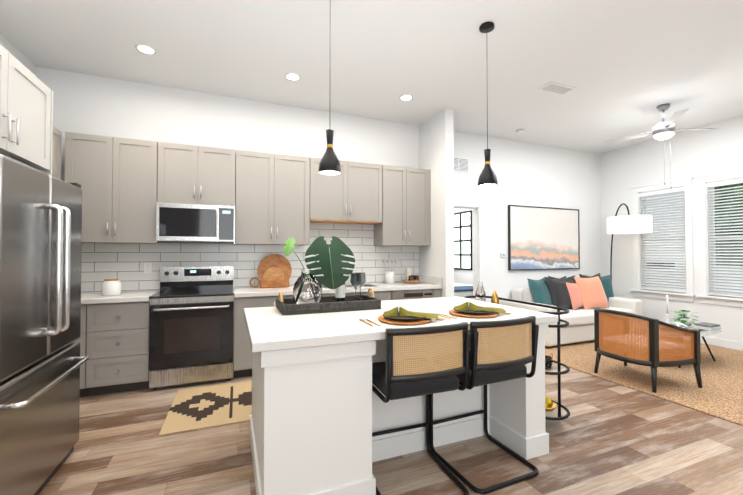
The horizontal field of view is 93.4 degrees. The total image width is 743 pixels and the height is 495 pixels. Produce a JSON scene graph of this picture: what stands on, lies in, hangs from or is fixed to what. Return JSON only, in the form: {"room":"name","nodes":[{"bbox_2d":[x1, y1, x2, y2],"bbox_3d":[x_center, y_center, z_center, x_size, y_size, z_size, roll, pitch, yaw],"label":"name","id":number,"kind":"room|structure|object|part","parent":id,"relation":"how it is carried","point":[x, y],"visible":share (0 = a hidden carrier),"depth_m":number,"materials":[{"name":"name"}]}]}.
{"room":"kitchen","nodes":[
{"label":"kitchen","id":0,"kind":"room"},
{"bbox_2d":[0,33,35,75],"bbox_3d":[-2.117,-0.285,0.095,0.150,3.250,7.620,0,-1,-22],"label":"wall","id":1,"kind":"structure","parent":0,"point":[12,49],"depth_m":3.26,"materials":[{"name":"white paint"}]},
{"bbox_2d":[0,44,55,171],"bbox_3d":[-2.322,-0.809,1.779,0.717,0.550,0.980,0,-1,-22],"label":"upper cabinet","id":2,"kind":"object","parent":1,"relation":"attached to","point":[27,130],"depth_m":2.09,"materials":[{"name":"grey wood"}]},
{"bbox_2d":[44,128,61,178],"bbox_3d":[-3.022,-0.600,2.991,0.327,1.070,0.716,0,-1,-22],"label":"upper cabinet","id":3,"kind":"object","parent":1,"relation":"attached to","point":[55,172],"depth_m":3.31,"materials":[{"name":"grey wood"}]},
{"bbox_2d":[36,67,600,303],"bbox_3d":[0.530,-0.205,5.204,8.580,3.250,0.120,0,-1,-22],"label":"wall","id":4,"kind":"structure","parent":0,"point":[530,174],"depth_m":4.82,"materials":[{"name":"white paint"}]},
{"bbox_2d":[60,132,163,243],"bbox_3d":[-2.641,-0.589,3.687,0.839,1.070,0.327,0,-1,-22],"label":"upper cabinet","id":5,"kind":"object","parent":4,"relation":"attached to","point":[126,184],"depth_m":3.54,"materials":[{"name":"grey wood"}]},
{"bbox_2d":[164,142,235,207],"bbox_3d":[-1.955,-0.797,3.967,0.764,0.645,0.327,0,-1,-22],"label":"upper cabinet","id":6,"kind":"object","parent":4,"relation":"attached to","point":[193,174],"depth_m":3.82,"materials":[{"name":"grey wood"}]},
{"bbox_2d":[156,202,234,244],"bbox_3d":[-1.935,-0.261,3.911,0.764,0.422,0.431,0,-1,-22],"label":"microwave","id":7,"kind":"object","parent":6,"relation":"attached to","point":[180,223],"visible":1,"depth_m":3.75,"materials":[{"name":"silver metal"}]},
{"bbox_2d":[81,223,418,292],"bbox_3d":[-1.356,-0.031,4.371,4.456,1.023,0.007,0,-1,-22],"label":"tile backsplash","id":8,"kind":"structure","parent":4,"relation":"attached to","point":[121,262],"depth_m":4.28,"materials":[{"name":"white tile"}]},
{"bbox_2d":[144,263,151,272],"bbox_3d":[-2.494,0.222,3.900,0.070,0.115,0.006,0,-1,-22],"label":"electrical outlet plate","id":9,"kind":"object","parent":8,"relation":"attached to","point":[147,267],"visible":1,"depth_m":3.90,"materials":[{"name":"white plastic"}]},
{"bbox_2d":[235,150,315,244],"bbox_3d":[-1.206,-0.580,4.266,0.973,1.070,0.327,0,-1,-22],"label":"upper cabinet","id":10,"kind":"object","parent":4,"relation":"attached to","point":[276,193],"depth_m":4.11,"materials":[{"name":"grey wood"}]},
{"bbox_2d":[316,158,383,223],"bbox_3d":[-0.362,-0.730,4.608,0.967,0.760,0.327,0,-1,-22],"label":"upper cabinet","id":11,"kind":"object","parent":4,"relation":"attached to","point":[356,195],"depth_m":4.49,"materials":[{"name":"grey wood"}]},
{"bbox_2d":[368,165,430,245],"bbox_3d":[0.400,-0.570,4.912,0.798,1.070,0.327,0,-1,-22],"label":"upper cabinet","id":12,"kind":"object","parent":4,"relation":"attached to","point":[407,191],"depth_m":4.77,"materials":[{"name":"grey wood"}]},
{"bbox_2d":[454,156,468,172],"bbox_3d":[1.279,-1.317,5.450,0.580,0.240,0.012,0,-1,-22],"label":"air vent","id":13,"kind":"object","parent":4,"relation":"in","point":[461,164],"visible":0.56,"depth_m":5.50,"materials":[{"name":"white metal"}]},
{"bbox_2d":[454,200,483,299],"bbox_3d":[1.312,0.339,5.503,1.020,2.170,0.143,0,-1,-22],"label":"door frame","id":14,"kind":"structure","parent":4,"relation":"attached to","point":[478,240],"depth_m":5.62,"materials":[{"name":"white"}]},
{"bbox_2d":[508,205,579,270],"bbox_3d":[3.047,-0.171,6.128,1.640,1.090,0.043,0,-1,-22],"label":"framed art","id":15,"kind":"object","parent":4,"relation":"attached to","point":[543,238],"visible":1,"depth_m":6.09,"materials":[{"name":"multicoloured paper"}]},
{"bbox_2d":[0,0,742,153],"bbox_3d":[1.105,-1.905,3.602,8.830,0.100,11.770,0,-1,-22],"label":"ceiling","id":16,"kind":"structure","parent":0,"point":[625,67],"depth_m":3.37,"materials":[{"name":"white paint"}]},
{"bbox_2d":[135,44,156,54],"bbox_3d":[-2.109,-1.858,3.271,0.176,0.007,0.176,0,-1,-22],"label":"recessed light","id":17,"kind":"object","parent":16,"relation":"in","point":[143,48],"visible":1,"depth_m":3.27,"materials":[{"name":"white plastic"}]},
{"bbox_2d":[285,73,300,80],"bbox_3d":[-0.848,-1.850,3.779,0.176,0.007,0.176,0,-1,-22],"label":"recessed light","id":18,"kind":"object","parent":16,"relation":"in","point":[293,76],"visible":1,"depth_m":3.77,"materials":[{"name":"white plastic"}]},
{"bbox_2d":[318,0,340,175],"bbox_3d":[-0.293,-1.200,2.472,0.160,1.344,0.160,0,-1,-22],"label":"pendant light","id":19,"kind":"object","parent":16,"relation":"hanging from","point":[329,164],"visible":1,"depth_m":2.43,"materials":[{"name":"black metal"}]},
{"bbox_2d":[399,94,412,100],"bbox_3d":[0.426,-1.842,4.282,0.176,0.007,0.176,0,-1,-22],"label":"recessed light","id":20,"kind":"object","parent":16,"relation":"in","point":[405,97],"visible":1,"depth_m":4.27,"materials":[{"name":"white plastic"}]},
{"bbox_2d":[478,21,497,187],"bbox_3d":[0.968,-1.193,2.927,0.160,1.344,0.160,0,-1,-22],"label":"pendant light","id":21,"kind":"object","parent":16,"relation":"hanging from","point":[487,177],"visible":1,"depth_m":2.90,"materials":[{"name":"black metal"}]},
{"bbox_2d":[516,129,524,133],"bbox_3d":[2.305,-1.806,5.426,0.130,0.040,0.130,0,-1,-22],"label":"smoke detector","id":22,"kind":"object","parent":16,"relation":"attached to","point":[520,131],"visible":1,"depth_m":5.40,"materials":[{"name":"white plastic"}]},
{"bbox_2d":[538,81,576,94],"bbox_3d":[2.143,-1.841,4.036,0.400,0.013,0.180,0,-1,-22],"label":"ceiling vent","id":23,"kind":"object","parent":16,"relation":"in","point":[557,88],"visible":0.96,"depth_m":4.02,"materials":[{"name":"white metal"}]},
{"bbox_2d":[605,103,717,187],"bbox_3d":[3.786,-1.299,4.609,1.170,1.079,1.151,0,-1,-22],"label":"ceiling fan","id":24,"kind":"object","parent":16,"relation":"hanging from","point":[663,129],"visible":1,"depth_m":4.47,"materials":[{"name":"silver metal"}]},
{"bbox_2d":[38,337,742,494],"bbox_3d":[1.105,1.444,3.550,8.830,0.100,11.770,0,-1,-22],"label":"floor","id":25,"kind":"structure","parent":0,"point":[606,437],"depth_m":2.32,"materials":[{"name":"brown wood"}]},
{"bbox_2d":[0,148,88,494],"bbox_3d":[-2.187,0.462,1.815,0.955,1.810,0.946,0,-1,-22],"label":"refrigerator","id":26,"kind":"object","parent":25,"relation":"on","point":[41,363],"visible":1,"depth_m":1.85,"materials":[{"name":"grey metal"}]},
{"bbox_2d":[76,305,87,396],"bbox_3d":[-3.019,0.952,3.366,0.629,0.879,0.597,0,-1,-22],"label":"base cabinet","id":27,"kind":"object","parent":25,"relation":"on","point":[83,339],"depth_m":3.20,"materials":[{"name":"grey wood"}]},
{"bbox_2d":[88,301,150,395],"bbox_3d":[-2.498,0.955,3.576,0.495,0.879,0.597,0,-1,-22],"label":"base cabinet","id":28,"kind":"object","parent":25,"relation":"on","point":[113,339],"depth_m":3.31,"materials":[{"name":"grey wood"}]},
{"bbox_2d":[81,290,159,304],"bbox_3d":[-2.783,0.490,3.448,1.124,0.045,0.620,0,-1,-22],"label":"countertop","id":29,"kind":"structure","parent":28,"relation":"on","point":[86,298],"depth_m":3.32,"materials":[{"name":"white stone"}]},
{"bbox_2d":[102,279,120,295],"bbox_3d":[-2.584,0.385,3.477,0.156,0.164,0.156,0,-1,-22],"label":"canister","id":30,"kind":"object","parent":29,"relation":"on","point":[111,287],"visible":1,"depth_m":3.42,"materials":[{"name":"white ceramic"}]},
{"bbox_2d":[149,266,233,388],"bbox_3d":[-1.891,0.802,3.759,0.764,1.190,0.681,0,-1,-22],"label":"range","id":31,"kind":"object","parent":25,"relation":"on","point":[191,325],"visible":1,"depth_m":3.53,"materials":[{"name":"silver metal"}]},
{"bbox_2d":[159,381,251,435],"bbox_3d":[-1.025,1.384,3.259,1.500,0.010,0.900,0,-1,-21],"label":"area rug","id":32,"kind":"object","parent":25,"relation":"on","point":[205,407],"visible":0.42,"depth_m":3.02,"materials":[{"name":"beige fabric"}]},
{"bbox_2d":[233,293,323,377],"bbox_3d":[-1.117,0.964,4.132,0.951,0.879,0.597,0,-1,-22],"label":"base cabinet","id":33,"kind":"object","parent":25,"relation":"on","point":[242,353],"depth_m":3.72,"materials":[{"name":"grey wood"}]},
{"bbox_2d":[234,281,442,296],"bbox_3d":[-0.362,0.505,4.424,2.564,0.045,0.620,0,-1,-22],"label":"countertop","id":34,"kind":"structure","parent":33,"relation":"on","point":[377,287],"depth_m":4.19,"materials":[{"name":"white stone"}]},
{"bbox_2d":[249,254,291,287],"bbox_3d":[-1.233,0.275,4.304,0.506,0.410,0.153,0,-1,-22],"label":"cutting boards","id":35,"kind":"object","parent":34,"relation":"on","point":[274,270],"visible":1,"depth_m":4.31,"materials":[{"name":"brown wood"}]},
{"bbox_2d":[382,259,397,283],"bbox_3d":[0.256,0.317,4.859,0.228,0.342,0.124,0,-1,-22],"label":"utensil crock","id":36,"kind":"object","parent":34,"relation":"on","point":[389,277],"visible":1,"depth_m":4.82,"materials":[{"name":"white ceramic"}]},
{"bbox_2d":[402,269,419,283],"bbox_3d":[0.555,0.389,4.892,0.250,0.199,0.250,0,-1,-22],"label":"tray","id":37,"kind":"object","parent":34,"relation":"on","point":[409,277],"visible":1,"depth_m":4.87,"materials":[{"name":"brown wood"}]},
{"bbox_2d":[324,293,390,300],"bbox_3d":[-0.328,0.969,4.450,1.001,0.879,0.597,0,-1,-22],"label":"base cabinet","id":38,"kind":"object","parent":25,"relation":"on","point":[382,296],"depth_m":4.30,"materials":[{"name":"grey"}]},
{"bbox_2d":[250,324,548,494],"bbox_3d":[0.140,0.938,2.489,1.852,0.879,1.041,0,-1,-22],"label":"kitchen island","id":39,"kind":"object","parent":25,"relation":"on","point":[322,411],"depth_m":1.86,"materials":[{"name":"white wood"}]},
{"bbox_2d":[244,296,557,351],"bbox_3d":[0.142,0.475,2.503,1.950,0.044,1.120,0,-1,-22],"label":"island countertop","id":40,"kind":"structure","parent":39,"relation":"on","point":[269,330],"depth_m":2.10,"materials":[{"name":"white stone"}]},
{"bbox_2d":[276,236,380,314],"bbox_3d":[-0.329,0.182,2.647,0.722,0.544,0.370,0,-1,-22],"label":"centerpiece tray","id":41,"kind":"object","parent":40,"relation":"on","point":[308,298],"visible":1,"depth_m":2.56,"materials":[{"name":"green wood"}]},
{"bbox_2d":[293,269,321,303],"bbox_3d":[-0.474,0.296,2.603,0.216,0.275,0.216,0,-1,-22],"label":"vase","id":42,"kind":"object","parent":41,"relation":"on","point":[307,288],"depth_m":2.53,"materials":[{"name":"clear glass"}]},
{"bbox_2d":[335,267,344,301],"bbox_3d":[-0.246,0.281,2.760,0.077,0.310,0.077,0,-1,-22],"label":"bottle","id":43,"kind":"object","parent":41,"relation":"on","point":[340,291],"depth_m":2.73,"materials":[{"name":"grey"}]},
{"bbox_2d":[359,305,445,325],"bbox_3d":[0.194,0.401,2.170,0.518,0.092,0.330,0,-1,-22],"label":"place setting","id":44,"kind":"object","parent":40,"relation":"on","point":[398,315],"visible":1,"depth_m":2.13,"materials":[{"name":"brown wood"}]},
{"bbox_2d":[437,300,511,318],"bbox_3d":[0.687,0.404,2.390,0.518,0.092,0.330,0,-1,-22],"label":"place setting","id":45,"kind":"object","parent":40,"relation":"on","point":[468,309],"visible":0.98,"depth_m":2.36,"materials":[{"name":"brown wood"}]},
{"bbox_2d":[391,289,433,299],"bbox_3d":[0.426,0.973,4.748,0.610,0.879,0.609,0,-1,-22],"label":"dishwasher","id":46,"kind":"object","parent":25,"relation":"on","point":[410,294],"visible":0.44,"depth_m":4.46,"materials":[{"name":"silver metal"}]},
{"bbox_2d":[372,322,470,494],"bbox_3d":[0.238,0.896,2.071,0.494,0.950,0.512,0,-1,-20],"label":"stool","id":47,"kind":"object","parent":25,"relation":"on","point":[400,377],"visible":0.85,"depth_m":1.88,"materials":[{"name":"black metal"}]},
{"bbox_2d":[454,283,472,298],"bbox_3d":[1.442,0.778,7.648,2.010,1.360,2.060,0,-1,-22],"label":"bed","id":48,"kind":"object","parent":25,"relation":"on","point":[462,290],"visible":0.02,"depth_m":6.73,"materials":[{"name":"white fabric"}]},
{"bbox_2d":[429,316,538,493],"bbox_3d":[0.712,0.899,2.261,0.494,0.950,0.512,0,-1,-24],"label":"stool","id":49,"kind":"object","parent":25,"relation":"on","point":[485,367],"visible":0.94,"depth_m":2.07,"materials":[{"name":"black metal"}]},
{"bbox_2d":[463,282,569,419],"bbox_3d":[1.223,0.861,3.106,0.378,1.052,1.092,0,-1,-22],"label":"bar cart","id":50,"kind":"object","parent":25,"relation":"on","point":[554,410],"visible":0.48,"depth_m":2.76,"materials":[{"name":"black metal"}]},
{"bbox_2d":[500,273,642,348],"bbox_3d":[3.233,0.917,5.661,2.090,0.990,0.950,0,-1,-22],"label":"sofa","id":51,"kind":"object","parent":25,"relation":"on","point":[581,298],"visible":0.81,"depth_m":5.49,"materials":[{"name":"white fabric"}]},
{"bbox_2d":[527,278,552,304],"bbox_3d":[2.670,0.726,5.475,0.550,0.550,0.160,1,-19,-36],"label":"pillow","id":52,"kind":"object","parent":51,"relation":"on","point":[539,291],"depth_m":5.38,"materials":[{"name":"teal fabric"}]},
{"bbox_2d":[545,276,572,308],"bbox_3d":[3.002,0.725,5.558,0.580,0.580,0.150,1,-17,-30],"label":"pillow","id":53,"kind":"object","parent":51,"relation":"on","point":[559,291],"depth_m":5.47,"materials":[{"name":"black fabric"}]},
{"bbox_2d":[548,275,579,308],"bbox_3d":[3.123,0.724,5.642,0.580,0.580,0.150,0,-15,-18],"label":"pillow","id":54,"kind":"object","parent":51,"relation":"on","point":[564,281],"depth_m":5.57,"materials":[{"name":"black fabric"}]},
{"bbox_2d":[566,282,583,309],"bbox_3d":[3.312,0.758,5.659,0.466,0.466,0.150,1,-19,-34],"label":"pillow","id":55,"kind":"object","parent":51,"relation":"on","point":[574,290],"depth_m":5.55,"materials":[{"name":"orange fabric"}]},
{"bbox_2d":[579,273,602,285],"bbox_3d":[3.752,0.718,5.898,0.603,0.603,0.150,0,-15,-28],"label":"pillow","id":56,"kind":"object","parent":51,"relation":"on","point":[581,276],"depth_m":5.94,"materials":[{"name":"black fabric"}]},
{"bbox_2d":[574,276,608,309],"bbox_3d":[3.586,0.723,5.697,0.551,0.551,0.170,0,-21,-19],"label":"pillow","id":57,"kind":"object","parent":51,"relation":"on","point":[591,292],"depth_m":5.62,"materials":[{"name":"orange fabric"}]},
{"bbox_2d":[585,275,613,299],"bbox_3d":[3.923,0.728,5.997,0.550,0.550,0.160,0,-13,-12],"label":"pillow","id":58,"kind":"object","parent":51,"relation":"on","point":[606,282],"depth_m":5.96,"materials":[{"name":"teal fabric"}]},
{"bbox_2d":[607,203,652,281],"bbox_3d":[4.224,0.337,5.913,0.750,2.188,0.950,0,-1,-22],"label":"floor lamp","id":59,"kind":"object","parent":25,"relation":"on","point":[629,224],"visible":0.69,"depth_m":5.53,"materials":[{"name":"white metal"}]},
{"bbox_3d":[4.220,-0.382,5.734,0.600,0.260,0.600,0,-1,-22],"label":"lamp shade","id":60,"kind":"part","parent":59,"relation":"part of","materials":[{"name":"white fabric"}]},
{"bbox_2d":[545,333,742,425],"bbox_3d":[3.814,1.396,4.120,2.780,0.014,2.900,0,-1,-22],"label":"rug","id":61,"kind":"object","parent":25,"relation":"on","point":[719,394],"visible":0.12,"depth_m":3.77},
{"bbox_2d":[594,309,701,392],"bbox_3d":[2.825,1.016,3.706,0.686,0.738,0.768,0,-1,-19],"label":"armchair","id":62,"kind":"object","parent":61,"relation":"on","point":[651,347],"visible":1,"depth_m":3.45,"materials":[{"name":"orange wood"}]},
{"bbox_2d":[642,295,721,367],"bbox_3d":[3.809,0.991,4.325,1.160,0.791,0.632,0,-1,-22],"label":"coffee table","id":63,"kind":"object","parent":61,"relation":"on","point":[703,328],"visible":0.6,"depth_m":4.31,"materials":[{"name":"clear glass"}]},
{"bbox_2d":[666,295,669,323],"bbox_3d":[3.798,0.798,4.489,0.100,0.400,0.100,0,-1,-22],"label":"candle","id":64,"kind":"object","parent":63,"relation":"on","point":[667,311],"depth_m":4.48,"materials":[{"name":"white wax"}]},
{"bbox_2d":[665,310,699,325],"bbox_3d":[4.048,0.900,4.569,0.398,0.197,0.360,0,-1,-22],"label":"plant","id":65,"kind":"object","parent":63,"relation":"on","point":[685,320],"depth_m":4.49,"materials":[{"name":"green plant"}]},
{"bbox_2d":[693,322,721,330],"bbox_3d":[4.168,0.968,4.344,0.240,0.055,0.180,0,-1,-22],"label":"books","id":66,"kind":"object","parent":63,"relation":"on","point":[703,325],"depth_m":4.29,"materials":[{"name":"white paper"}]},
{"bbox_2d":[419,108,453,296],"bbox_3d":[0.899,-0.209,4.916,0.130,3.249,0.689,0,-1,-22],"label":"wall","id":67,"kind":"structure","parent":0,"point":[436,155],"depth_m":4.69,"materials":[{"name":"white paint"}]},
{"bbox_2d":[420,275,442,284],"bbox_3d":[0.816,0.440,4.905,0.019,0.099,0.610,0,-1,-22],"label":"backsplash","id":68,"kind":"structure","parent":67,"relation":"attached to","point":[431,280],"depth_m":4.80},
{"bbox_2d":[454,208,472,284],"bbox_3d":[2.654,-0.159,8.227,0.120,3.250,3.900,0,-1,-22],"label":"wall","id":69,"kind":"structure","parent":0,"point":[463,276],"depth_m":8.80,"materials":[{"name":"white paint"}]},
{"bbox_2d":[454,210,471,269],"bbox_3d":[2.280,-0.187,8.944,0.030,1.470,0.890,0,-1,-22],"label":"window","id":70,"kind":"structure","parent":69,"relation":"in","point":[462,240],"depth_m":8.86,"materials":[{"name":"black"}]},
{"bbox_2d":[600,116,742,342],"bbox_3d":[5.835,-0.235,3.315,0.150,3.250,7.350,0,-1,-22],"label":"wall","id":71,"kind":"structure","parent":0,"point":[694,154],"depth_m":5.67,"materials":[{"name":"white paint"}]},
{"bbox_2d":[631,168,742,306],"bbox_3d":[4.985,-0.136,5.343,0.210,1.915,1.830,0,-1,-22],"label":"window","id":72,"kind":"structure","parent":71,"relation":"in","point":[689,294],"depth_m":5.36,"materials":[{"name":"white"}]},
{"bbox_2d":[639,187,685,292],"bbox_3d":[4.800,-0.131,5.770,0.060,1.655,0.652,0,-1,-22],"label":"window blinds","id":73,"kind":"object","parent":72,"relation":"attached to","point":[666,191],"visible":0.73,"depth_m":5.74,"materials":[{"name":"white plastic"}]},
{"bbox_2d":[707,178,742,296],"bbox_3d":[5.148,-0.144,4.908,0.060,1.655,0.652,0,-1,-22],"label":"window blinds","id":74,"kind":"object","parent":72,"relation":"attached to","point":[725,183],"visible":1,"depth_m":5.03,"materials":[{"name":"white plastic"}]},
{"bbox_2d":[683,336,742,350],"bbox_3d":[5.759,1.335,3.260,0.013,0.110,7.349,0,-1,-22],"label":"baseboard","id":75,"kind":"structure","parent":71,"relation":"attached to","point":[725,343],"depth_m":5.01,"materials":[{"name":"white"}]},
{"label":"outside","id":76,"kind":"structure","parent":0,"visible":0},
{"bbox_2d":[646,183,742,293],"bbox_3d":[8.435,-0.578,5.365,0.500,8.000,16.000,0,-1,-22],"label":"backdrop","id":77,"kind":"structure","parent":76,"point":[719,187],"depth_m":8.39,"materials":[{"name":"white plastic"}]}
]}

